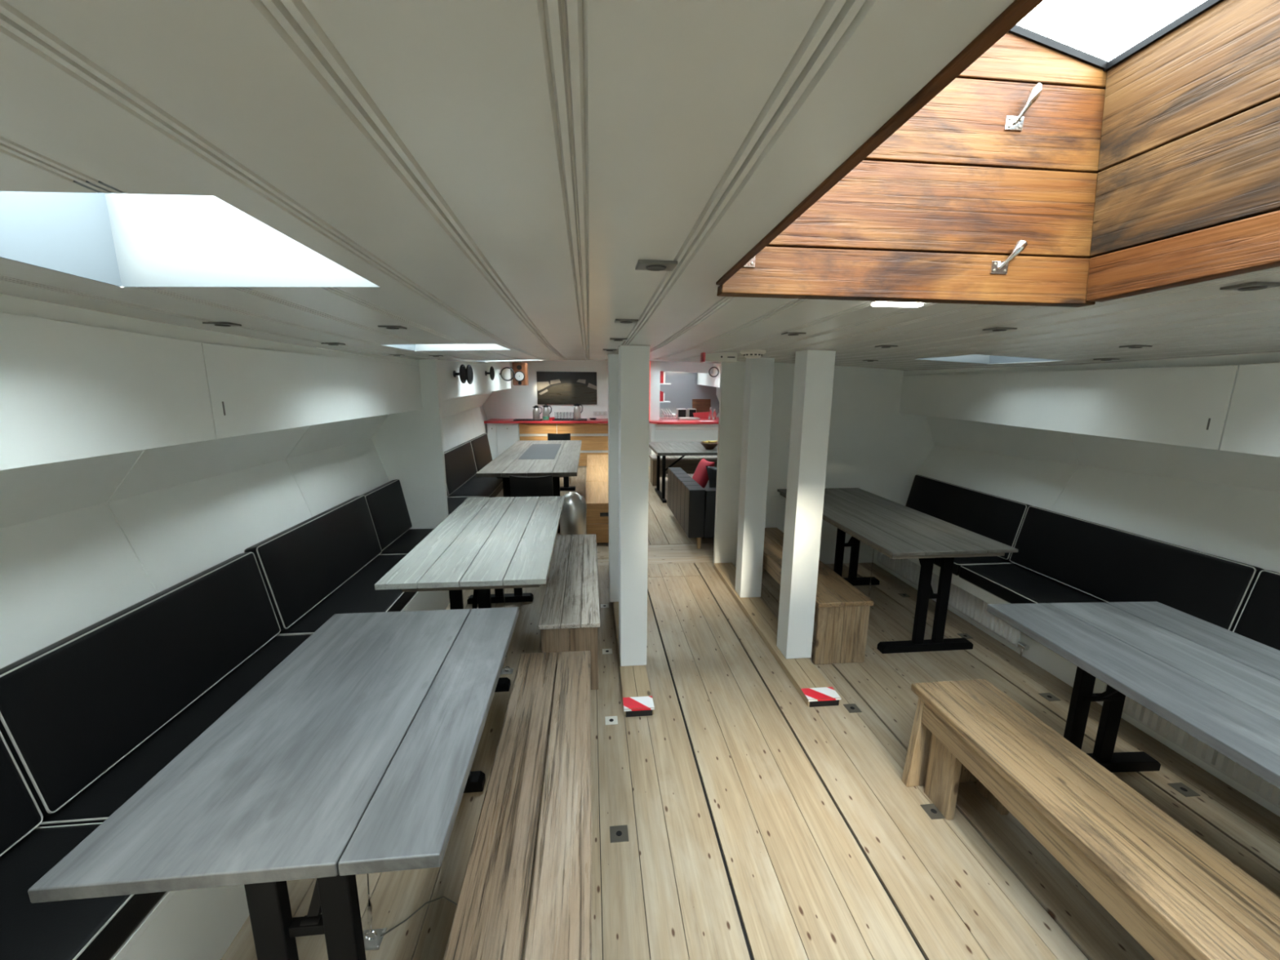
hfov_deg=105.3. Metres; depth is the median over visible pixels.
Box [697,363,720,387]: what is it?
locker
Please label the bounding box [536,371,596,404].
wall picture
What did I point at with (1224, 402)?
locker
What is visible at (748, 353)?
smoke detector
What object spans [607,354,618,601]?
support post
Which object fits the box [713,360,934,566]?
wall
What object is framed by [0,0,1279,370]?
ceiling
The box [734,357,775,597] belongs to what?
support post
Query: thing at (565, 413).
drinking glass
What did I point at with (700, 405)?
cutting board
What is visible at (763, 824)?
floor
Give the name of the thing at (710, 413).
glass bottle
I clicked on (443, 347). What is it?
window
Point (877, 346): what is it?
recessed light
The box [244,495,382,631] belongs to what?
cushion
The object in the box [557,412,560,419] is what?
drinking glass
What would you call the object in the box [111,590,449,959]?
bench base
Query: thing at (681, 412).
canister
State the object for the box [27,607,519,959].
trestle table
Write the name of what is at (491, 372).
ring fitting
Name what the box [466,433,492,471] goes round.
cushion
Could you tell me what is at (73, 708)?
cushion
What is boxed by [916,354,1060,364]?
window
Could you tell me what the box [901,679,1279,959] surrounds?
wooden bench
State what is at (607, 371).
wall
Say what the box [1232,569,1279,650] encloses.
cushion
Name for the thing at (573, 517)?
bin
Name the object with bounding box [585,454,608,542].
storage bench
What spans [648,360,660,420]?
support post
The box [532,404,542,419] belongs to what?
thermos jug
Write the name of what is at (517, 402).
wall
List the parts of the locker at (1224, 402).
handle, door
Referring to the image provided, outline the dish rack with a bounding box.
[661,413,676,419]
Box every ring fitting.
[453,364,466,383]
[466,364,473,384]
[484,366,494,380]
[498,367,514,381]
[708,366,719,377]
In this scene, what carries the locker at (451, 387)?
attached to the wall at (85, 541)
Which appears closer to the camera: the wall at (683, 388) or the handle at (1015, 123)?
the handle at (1015, 123)
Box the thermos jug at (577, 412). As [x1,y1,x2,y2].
[573,403,582,419]
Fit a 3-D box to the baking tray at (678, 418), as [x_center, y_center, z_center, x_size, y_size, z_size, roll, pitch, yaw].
[0.998,-1.260,10.016,0.430,0.045,0.240,-1,11,-6]
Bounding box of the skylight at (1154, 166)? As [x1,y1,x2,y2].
[715,0,1279,306]
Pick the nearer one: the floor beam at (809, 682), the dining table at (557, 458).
the floor beam at (809, 682)
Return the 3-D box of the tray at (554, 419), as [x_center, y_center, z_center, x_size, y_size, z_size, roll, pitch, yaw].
[-1.400,-1.190,9.638,0.710,0.020,0.340,-1,11,-6]
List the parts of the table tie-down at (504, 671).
floor plate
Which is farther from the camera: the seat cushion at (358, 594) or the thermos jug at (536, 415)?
the thermos jug at (536, 415)
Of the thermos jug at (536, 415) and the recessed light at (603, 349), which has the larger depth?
the thermos jug at (536, 415)
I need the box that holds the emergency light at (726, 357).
[700,351,737,362]
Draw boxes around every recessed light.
[202,321,241,326]
[320,342,345,345]
[377,325,406,329]
[388,354,404,355]
[428,355,443,356]
[603,349,616,351]
[609,337,627,341]
[614,319,638,324]
[635,259,677,271]
[781,332,805,335]
[869,301,923,306]
[875,345,897,347]
[982,327,1017,331]
[1093,358,1119,360]
[1119,345,1151,348]
[1219,281,1279,291]
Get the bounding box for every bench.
[443,650,591,959]
[537,533,599,689]
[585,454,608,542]
[648,454,717,485]
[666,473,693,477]
[762,527,873,664]
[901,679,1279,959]
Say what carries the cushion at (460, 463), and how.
on the seat cushion at (474, 486)
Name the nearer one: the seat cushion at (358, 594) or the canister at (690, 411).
the seat cushion at (358, 594)
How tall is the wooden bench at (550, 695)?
0.400 m
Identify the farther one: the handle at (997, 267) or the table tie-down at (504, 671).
the table tie-down at (504, 671)
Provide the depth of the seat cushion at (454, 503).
4.87 m
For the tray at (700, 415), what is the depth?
10.33 m
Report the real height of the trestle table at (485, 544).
0.731 m
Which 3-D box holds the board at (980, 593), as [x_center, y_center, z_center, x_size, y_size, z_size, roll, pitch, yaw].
[2.456,0.876,2.216,0.470,0.072,4.500,-1,11,-6]
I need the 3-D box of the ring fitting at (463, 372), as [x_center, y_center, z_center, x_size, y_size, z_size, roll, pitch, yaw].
[-1.620,-0.951,4.381,0.089,0.169,0.170,0,11,-2]
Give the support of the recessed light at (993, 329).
in the ceiling
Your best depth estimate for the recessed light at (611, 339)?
2.13 m
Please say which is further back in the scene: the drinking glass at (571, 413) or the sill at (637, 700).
the drinking glass at (571, 413)
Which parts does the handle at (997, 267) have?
plate, lever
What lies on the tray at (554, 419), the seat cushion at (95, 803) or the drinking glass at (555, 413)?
the drinking glass at (555, 413)
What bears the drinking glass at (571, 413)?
on the tray at (554, 419)
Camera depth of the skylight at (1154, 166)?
1.09 m
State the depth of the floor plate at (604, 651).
2.99 m
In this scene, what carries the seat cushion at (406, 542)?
on the bench base at (200, 923)
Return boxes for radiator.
[876,551,1029,657]
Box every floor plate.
[600,604,608,608]
[602,648,612,654]
[604,715,617,724]
[609,824,628,842]
[843,703,862,712]
[897,593,910,597]
[920,803,945,819]
[956,633,973,639]
[1038,693,1060,701]
[1167,782,1200,796]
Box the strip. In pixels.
[593,411,606,415]
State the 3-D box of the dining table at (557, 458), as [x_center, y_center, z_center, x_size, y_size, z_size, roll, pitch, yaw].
[-1.285,0.008,6.401,0.998,0.736,2.940,-1,11,-6]
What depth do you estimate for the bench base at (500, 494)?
5.79 m
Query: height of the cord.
0.034 m
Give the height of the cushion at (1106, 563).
0.390 m
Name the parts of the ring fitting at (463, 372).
arm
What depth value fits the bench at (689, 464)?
7.93 m
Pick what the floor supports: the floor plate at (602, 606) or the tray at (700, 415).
the floor plate at (602, 606)
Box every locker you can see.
[0,293,422,471]
[437,360,511,399]
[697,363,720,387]
[899,351,1279,457]
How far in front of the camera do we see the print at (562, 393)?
9.93 m
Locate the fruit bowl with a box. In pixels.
[700,441,717,449]
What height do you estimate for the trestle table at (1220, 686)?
0.731 m
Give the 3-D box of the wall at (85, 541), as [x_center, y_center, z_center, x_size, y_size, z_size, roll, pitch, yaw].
[-2.280,-0.427,4.705,0.524,2.280,15.023,-1,11,-8]
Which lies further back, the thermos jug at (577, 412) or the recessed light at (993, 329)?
the thermos jug at (577, 412)
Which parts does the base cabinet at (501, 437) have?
door, door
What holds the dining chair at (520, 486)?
on the floor
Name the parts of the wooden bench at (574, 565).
panel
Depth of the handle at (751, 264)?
1.09 m
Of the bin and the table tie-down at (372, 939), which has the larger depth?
the bin
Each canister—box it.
[675,408,686,417]
[686,408,696,417]
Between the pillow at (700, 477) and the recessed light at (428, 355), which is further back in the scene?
the pillow at (700, 477)
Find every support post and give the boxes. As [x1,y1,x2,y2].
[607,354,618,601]
[617,345,650,666]
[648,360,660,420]
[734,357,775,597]
[776,349,837,658]
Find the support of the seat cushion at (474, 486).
on the bench base at (500, 494)
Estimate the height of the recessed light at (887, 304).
0.015 m
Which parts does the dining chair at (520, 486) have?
backrest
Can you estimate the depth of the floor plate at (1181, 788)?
1.99 m
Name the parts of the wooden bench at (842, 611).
rail, panel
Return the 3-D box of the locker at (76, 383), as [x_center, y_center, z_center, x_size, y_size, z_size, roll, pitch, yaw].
[-1.461,-0.180,0.555,0.198,0.513,6.548,-1,11,-6]
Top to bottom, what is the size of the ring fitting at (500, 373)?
0.208 m
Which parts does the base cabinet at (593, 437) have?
drawer, rail, drawer, drawer, drawer, rail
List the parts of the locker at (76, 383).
door, handle, door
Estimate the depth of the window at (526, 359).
5.33 m
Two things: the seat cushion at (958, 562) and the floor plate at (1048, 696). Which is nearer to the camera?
the floor plate at (1048, 696)
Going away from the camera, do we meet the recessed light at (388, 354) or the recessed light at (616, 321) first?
the recessed light at (616, 321)
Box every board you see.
[692,399,711,412]
[907,558,1009,604]
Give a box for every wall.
[0,286,492,668]
[371,359,448,528]
[482,360,608,419]
[607,371,608,406]
[659,371,719,417]
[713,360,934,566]
[715,386,1279,573]
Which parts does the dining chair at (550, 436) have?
backrest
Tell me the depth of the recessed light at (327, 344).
2.16 m
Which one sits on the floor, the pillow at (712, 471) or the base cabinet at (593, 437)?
the base cabinet at (593, 437)
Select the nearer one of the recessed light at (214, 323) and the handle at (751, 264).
the handle at (751, 264)
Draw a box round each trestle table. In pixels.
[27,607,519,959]
[374,496,564,692]
[777,488,1017,653]
[986,601,1279,789]
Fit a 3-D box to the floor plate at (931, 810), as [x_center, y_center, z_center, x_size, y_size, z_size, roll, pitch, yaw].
[1.129,1.273,1.878,0.066,0.003,0.066,-1,11,-6]
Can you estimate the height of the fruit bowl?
0.092 m
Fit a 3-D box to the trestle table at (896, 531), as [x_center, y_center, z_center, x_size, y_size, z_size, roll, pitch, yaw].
[1.640,0.588,3.522,0.757,0.731,1.645,-1,11,-6]
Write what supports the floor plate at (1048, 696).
on the floor
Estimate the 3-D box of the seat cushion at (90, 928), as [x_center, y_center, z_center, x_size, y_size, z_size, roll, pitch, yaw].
[-1.353,1.051,0.808,0.445,0.100,1.044,-1,11,-6]
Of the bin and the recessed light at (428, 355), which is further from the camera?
the bin
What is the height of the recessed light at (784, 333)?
0.009 m
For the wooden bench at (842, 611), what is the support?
on the floor
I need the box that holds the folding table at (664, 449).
[648,441,717,502]
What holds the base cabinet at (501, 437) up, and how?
on the floor
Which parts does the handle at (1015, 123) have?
plate, lever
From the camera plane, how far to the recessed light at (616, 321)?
1.59 m
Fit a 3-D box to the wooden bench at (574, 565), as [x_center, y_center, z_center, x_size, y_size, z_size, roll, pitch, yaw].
[-0.443,0.787,3.308,0.317,0.392,1.548,-1,11,-6]
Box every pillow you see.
[692,457,715,488]
[706,466,716,487]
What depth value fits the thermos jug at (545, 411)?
9.44 m
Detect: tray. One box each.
[513,418,542,420]
[551,418,586,420]
[677,417,700,420]
[693,412,708,418]
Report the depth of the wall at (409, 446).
3.87 m
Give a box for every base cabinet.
[486,423,519,460]
[519,422,608,466]
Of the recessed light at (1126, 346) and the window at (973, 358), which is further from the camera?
the window at (973, 358)
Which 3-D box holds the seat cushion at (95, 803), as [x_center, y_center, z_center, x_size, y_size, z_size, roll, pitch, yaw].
[-1.457,0.856,1.815,0.445,0.100,1.002,-1,11,-6]
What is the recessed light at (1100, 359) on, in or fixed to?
in the ceiling
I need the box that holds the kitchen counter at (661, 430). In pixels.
[648,417,719,467]
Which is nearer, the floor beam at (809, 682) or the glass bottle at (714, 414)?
the floor beam at (809, 682)
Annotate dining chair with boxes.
[509,474,556,555]
[547,433,571,484]
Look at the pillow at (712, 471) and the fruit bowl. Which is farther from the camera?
the fruit bowl
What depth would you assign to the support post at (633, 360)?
2.58 m
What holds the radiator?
attached to the bench base at (1041, 655)
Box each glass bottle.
[708,407,712,419]
[712,408,716,419]
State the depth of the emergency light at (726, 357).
2.87 m
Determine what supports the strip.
attached to the wall at (517, 402)
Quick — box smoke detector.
[740,349,765,358]
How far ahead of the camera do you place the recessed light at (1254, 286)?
1.03 m
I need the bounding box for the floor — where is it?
[220,466,1279,959]
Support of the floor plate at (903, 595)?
on the floor
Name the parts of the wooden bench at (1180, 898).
leg, leg, rail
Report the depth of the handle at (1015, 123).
1.08 m
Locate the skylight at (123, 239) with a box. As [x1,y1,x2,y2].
[0,180,380,289]
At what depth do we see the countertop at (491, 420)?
9.38 m
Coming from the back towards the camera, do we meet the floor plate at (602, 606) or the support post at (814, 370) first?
the floor plate at (602, 606)
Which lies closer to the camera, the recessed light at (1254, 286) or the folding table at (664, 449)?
the recessed light at (1254, 286)
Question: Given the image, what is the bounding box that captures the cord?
[380,896,457,937]
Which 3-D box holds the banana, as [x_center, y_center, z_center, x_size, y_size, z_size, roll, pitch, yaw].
[1.006,-0.531,6.791,0.146,0.043,0.053,-1,11,-6]
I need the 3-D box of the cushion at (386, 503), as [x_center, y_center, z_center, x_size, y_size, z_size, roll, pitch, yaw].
[-1.873,0.248,3.617,0.128,0.406,0.612,-1,11,-6]
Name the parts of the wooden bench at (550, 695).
panel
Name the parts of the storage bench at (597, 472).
lid, lid, lid, panel, panel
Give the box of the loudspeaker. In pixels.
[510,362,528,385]
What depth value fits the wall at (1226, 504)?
2.74 m
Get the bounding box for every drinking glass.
[554,412,557,419]
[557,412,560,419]
[560,412,564,419]
[564,412,567,419]
[567,412,570,419]
[570,412,573,419]
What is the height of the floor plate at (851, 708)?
0.003 m
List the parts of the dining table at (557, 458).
leg frame, leg frame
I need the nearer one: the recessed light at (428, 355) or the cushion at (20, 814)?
the cushion at (20, 814)
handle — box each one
[742,255,755,267]
[990,240,1027,274]
[1004,83,1041,131]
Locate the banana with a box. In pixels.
[707,440,717,443]
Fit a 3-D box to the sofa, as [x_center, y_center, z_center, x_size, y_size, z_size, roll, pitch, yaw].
[0.997,0.264,5.491,1.180,0.610,1.355,-1,11,-6]
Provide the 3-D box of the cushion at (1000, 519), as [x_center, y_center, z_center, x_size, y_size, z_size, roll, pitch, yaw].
[2.459,0.248,3.776,0.138,0.390,1.127,-1,11,-6]
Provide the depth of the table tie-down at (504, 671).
2.76 m
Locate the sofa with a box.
[666,466,715,548]
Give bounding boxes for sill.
[608,563,654,716]
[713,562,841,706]
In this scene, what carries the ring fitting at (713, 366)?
attached to the ceiling
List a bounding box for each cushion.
[0,551,280,816]
[0,730,43,856]
[0,822,167,959]
[37,634,311,826]
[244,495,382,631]
[277,554,417,635]
[360,479,412,551]
[379,528,435,555]
[444,441,477,495]
[447,474,502,497]
[447,496,488,515]
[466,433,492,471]
[905,474,1031,560]
[933,555,1013,575]
[958,563,1106,604]
[1009,506,1264,631]
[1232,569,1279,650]
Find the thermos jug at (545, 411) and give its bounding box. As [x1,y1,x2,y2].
[542,404,551,420]
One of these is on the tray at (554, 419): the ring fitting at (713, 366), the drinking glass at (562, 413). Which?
the drinking glass at (562, 413)
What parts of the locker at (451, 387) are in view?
door, door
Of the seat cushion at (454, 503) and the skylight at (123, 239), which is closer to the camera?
the skylight at (123, 239)
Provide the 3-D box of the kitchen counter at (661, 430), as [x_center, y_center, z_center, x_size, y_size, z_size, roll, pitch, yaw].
[1.019,-0.797,10.164,1.770,0.919,1.450,-1,11,-6]
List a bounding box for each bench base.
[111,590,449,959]
[496,488,503,497]
[873,549,1279,817]
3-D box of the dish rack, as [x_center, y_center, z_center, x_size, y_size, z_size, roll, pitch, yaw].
[0.590,-1.298,10.028,0.306,0.107,0.268,-1,11,-6]
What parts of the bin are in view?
dome lid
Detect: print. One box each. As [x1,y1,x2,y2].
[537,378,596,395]
[537,382,596,404]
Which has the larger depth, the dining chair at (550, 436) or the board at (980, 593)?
the dining chair at (550, 436)
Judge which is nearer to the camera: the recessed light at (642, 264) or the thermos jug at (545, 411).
the recessed light at (642, 264)
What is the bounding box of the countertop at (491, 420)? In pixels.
[484,418,608,423]
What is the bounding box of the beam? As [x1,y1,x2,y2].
[660,360,713,373]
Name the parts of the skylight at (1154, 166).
pane frame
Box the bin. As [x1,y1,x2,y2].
[560,491,586,534]
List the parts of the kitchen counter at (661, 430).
panel, groove rail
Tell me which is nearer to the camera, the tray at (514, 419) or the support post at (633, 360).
the support post at (633, 360)
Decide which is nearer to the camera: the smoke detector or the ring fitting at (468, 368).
the smoke detector
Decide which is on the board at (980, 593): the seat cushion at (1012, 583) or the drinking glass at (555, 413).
the seat cushion at (1012, 583)
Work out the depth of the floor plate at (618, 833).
1.77 m
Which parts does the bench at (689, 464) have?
leg, rail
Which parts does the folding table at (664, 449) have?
leg frame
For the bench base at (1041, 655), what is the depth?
2.71 m
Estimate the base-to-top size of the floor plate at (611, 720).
0.003 m
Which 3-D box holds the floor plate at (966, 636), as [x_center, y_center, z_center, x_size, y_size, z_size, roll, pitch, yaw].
[2.133,1.023,3.206,0.066,0.003,0.066,-1,11,-6]
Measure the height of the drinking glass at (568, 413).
0.150 m
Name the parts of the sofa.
backrest, leg, armrest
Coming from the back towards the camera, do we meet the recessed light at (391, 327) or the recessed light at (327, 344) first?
the recessed light at (327, 344)
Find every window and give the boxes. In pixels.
[378,342,515,351]
[475,359,539,361]
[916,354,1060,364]
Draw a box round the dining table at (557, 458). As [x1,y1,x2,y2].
[475,440,581,533]

